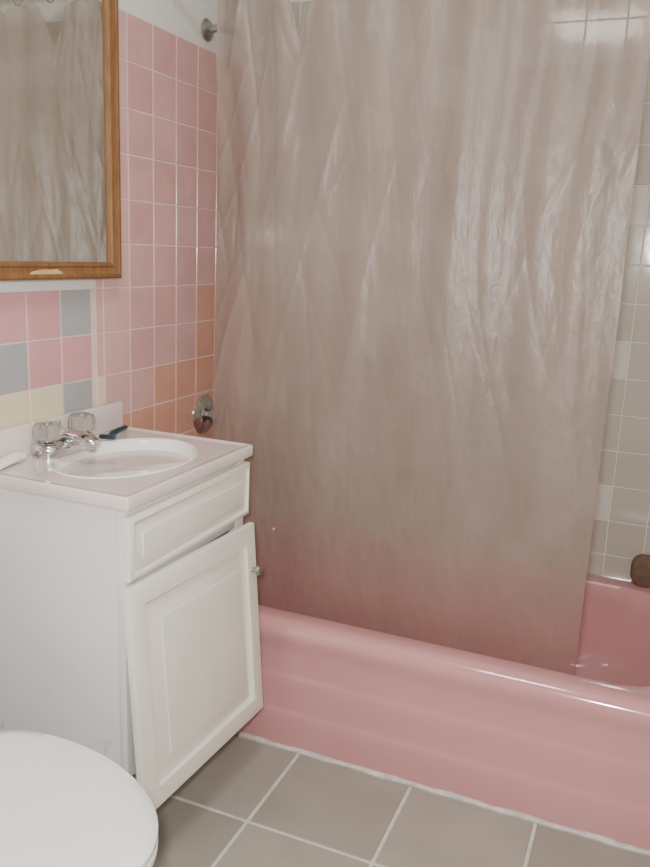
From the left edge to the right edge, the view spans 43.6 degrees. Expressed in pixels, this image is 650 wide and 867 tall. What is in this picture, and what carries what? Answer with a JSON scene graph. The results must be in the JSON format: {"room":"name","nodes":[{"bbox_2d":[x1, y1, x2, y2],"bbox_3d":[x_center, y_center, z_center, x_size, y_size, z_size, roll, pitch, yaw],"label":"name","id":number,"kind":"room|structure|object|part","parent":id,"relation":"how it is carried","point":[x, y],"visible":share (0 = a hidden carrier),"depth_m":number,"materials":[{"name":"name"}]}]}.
{"room":"bathroom","nodes":[
{"label":"bathroom","id":0,"kind":"room"},
{"bbox_2d":[0,0,218,438],"bbox_3d":[-0.872,-0.261,1.383,0.121,2.420,3.325,8,14,22],"label":"wall","id":1,"kind":"structure","parent":0,"point":[143,339],"depth_m":2.14,"materials":[{"name":"pink tile"}]},
{"bbox_2d":[0,0,121,280],"bbox_3d":[-0.628,-0.718,1.615,0.045,0.811,0.664,8,14,22],"label":"mirror","id":2,"kind":"object","parent":1,"relation":"attached to","point":[60,185],"visible":1,"depth_m":1.75,"materials":[{"name":"brown wood"}]},
{"bbox_2d":[0,401,122,457],"bbox_3d":[-0.628,-0.004,1.885,0.019,0.069,0.501,8,14,22],"label":"backsplash","id":3,"kind":"structure","parent":1,"relation":"attached to","point":[108,416],"depth_m":1.88,"materials":[{"name":"stone"}]},
{"bbox_2d":[193,394,212,433],"bbox_3d":[-0.346,-0.056,2.512,0.069,0.124,0.124,8,14,22],"label":"shower valve","id":4,"kind":"object","parent":1,"relation":"attached to","point":[203,409],"visible":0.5,"depth_m":2.49,"materials":[{"name":"silver metal"}]},
{"bbox_3d":[-0.339,-0.048,2.511,0.054,0.082,0.067,8,14,22],"label":"knob","id":5,"kind":"part","parent":4,"relation":"part of","materials":[{"name":"silver metal"}]},
{"bbox_2d":[201,18,216,41],"bbox_3d":[-0.249,-1.087,2.260,0.183,0.133,0.062,8,14,22],"label":"shower","id":6,"kind":"object","parent":1,"relation":"attached to","point":[208,29],"visible":0.33,"depth_m":2.27,"materials":[{"name":"silver metal"}]},
{"bbox_3d":[-0.269,-1.109,2.264,0.118,0.062,0.021,8,14,22],"label":"arm","id":7,"kind":"part","parent":6,"relation":"part of","materials":[{"name":"silver metal"}]},
{"bbox_2d":[152,733,649,866],"bbox_3d":[-0.183,1.067,1.308,1.769,0.081,3.465,8,14,22],"label":"floor","id":8,"kind":"structure","parent":0,"point":[251,803],"depth_m":1.88,"materials":[{"name":"tile"}]},
{"bbox_2d":[0,730,157,866],"bbox_3d":[-0.585,0.625,1.296,0.680,0.755,0.420,8,14,22],"label":"toilet","id":9,"kind":"object","parent":8,"relation":"on","point":[64,803],"visible":1,"depth_m":1.27,"materials":[{"name":"ceramic"}]},
{"bbox_3d":[-0.475,0.619,1.264,0.455,0.017,0.388,8,14,22],"label":"seat","id":10,"kind":"part","parent":9,"relation":"part of","materials":[{"name":"plastic"}]},
{"bbox_2d":[0,459,262,809],"bbox_3d":[-0.446,0.473,1.892,0.463,0.801,0.508,8,14,22],"label":"vanity cabinet","id":11,"kind":"object","parent":8,"relation":"on","point":[131,638],"visible":0.7,"depth_m":1.69,"materials":[{"name":"white wood"}]},
{"bbox_2d":[0,401,252,511],"bbox_3d":[-0.456,0.078,1.828,0.398,0.190,0.508,8,14,22],"label":"sink","id":12,"kind":"object","parent":11,"relation":"in","point":[127,472],"visible":0.88,"depth_m":1.79,"materials":[{"name":"ceramic"}]},
{"bbox_2d":[0,451,26,469],"bbox_3d":[-0.667,0.055,1.713,0.040,0.024,0.093,8,14,22],"label":"toothpaste tube","id":13,"kind":"object","parent":12,"relation":"on","point":[15,457],"visible":1,"depth_m":1.71,"materials":[{"name":"white plastic"}]},
{"bbox_2d":[31,412,99,459],"bbox_3d":[-0.564,0.004,1.835,0.121,0.080,0.179,8,14,22],"label":"faucet","id":14,"kind":"object","parent":12,"relation":"on","point":[54,441],"visible":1,"depth_m":1.80,"materials":[{"name":"silver metal"}]},
{"bbox_3d":[-0.612,0.003,1.790,0.058,0.062,0.058,2,13,0],"label":"handle","id":15,"kind":"part","parent":14,"relation":"part of","materials":[{"name":"clear plastic"}]},
{"bbox_3d":[-0.560,0.011,1.834,0.110,0.042,0.052,8,14,22],"label":"spout","id":16,"kind":"part","parent":14,"relation":"part of","materials":[{"name":"silver metal"}]},
{"bbox_3d":[-0.567,-0.019,1.895,0.058,0.062,0.058,-10,18,-44],"label":"handle","id":17,"kind":"part","parent":14,"relation":"part of","materials":[{"name":"clear plastic"}]},
{"bbox_2d":[99,425,127,439],"bbox_3d":[-0.518,-0.004,2.012,0.040,0.017,0.124,4,13,5],"label":"razor","id":18,"kind":"object","parent":12,"relation":"on","point":[112,434],"visible":1,"depth_m":1.98,"materials":[{"name":"teal plastic"}]},
{"bbox_3d":[-0.283,0.178,1.773,0.020,0.132,0.488,8,14,22],"label":"drawer","id":19,"kind":"part","parent":11,"relation":"part of","materials":[{"name":"white wood"}]},
{"bbox_3d":[-0.272,0.498,1.815,0.061,0.493,0.494,8,14,24],"label":"door","id":20,"kind":"part","parent":11,"relation":"part of","materials":[{"name":"white wood"}]},
{"bbox_3d":[-0.165,0.331,1.975,0.029,0.025,0.025,8,14,22],"label":"knob","id":21,"kind":"part","parent":11,"relation":"part of","materials":[{"name":"silver metal"}]},
{"bbox_2d":[237,573,649,855],"bbox_3d":[0.298,0.632,2.366,1.527,0.358,0.774,8,14,22],"label":"bathtub","id":22,"kind":"object","parent":8,"relation":"on","point":[569,753],"visible":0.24,"depth_m":1.99,"materials":[{"name":"pink ceramic"}]},
{"bbox_2d":[630,554,649,586],"bbox_3d":[0.956,0.410,2.432,0.080,0.100,0.040,8,14,22],"label":"sponge","id":23,"kind":"object","parent":22,"relation":"on","point":[640,565],"visible":1,"depth_m":2.42,"materials":[{"name":"brown"}]},
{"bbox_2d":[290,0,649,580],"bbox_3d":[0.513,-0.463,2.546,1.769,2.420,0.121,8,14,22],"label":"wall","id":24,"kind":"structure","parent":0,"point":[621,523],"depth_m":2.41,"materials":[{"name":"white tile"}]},
{"bbox_3d":[0.648,-0.060,0.776,0.121,2.420,3.325,8,14,22],"label":"wall","id":25,"kind":"structure","parent":0,"visible":0},
{"bbox_3d":[0.282,-1.062,1.768,1.527,0.064,0.064,8,14,22],"label":"curtain rod","id":26,"kind":"object","parent":25,"relation":"attached to","visible":0},
{"bbox_2d":[212,0,649,674],"bbox_3d":[0.170,-0.203,2.007,1.027,1.720,0.040,7,14,20],"label":"shower curtain","id":27,"kind":"object","parent":26,"relation":"hanging from","point":[424,206],"visible":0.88,"depth_m":1.96,"materials":[{"name":"plastic"}]}
]}

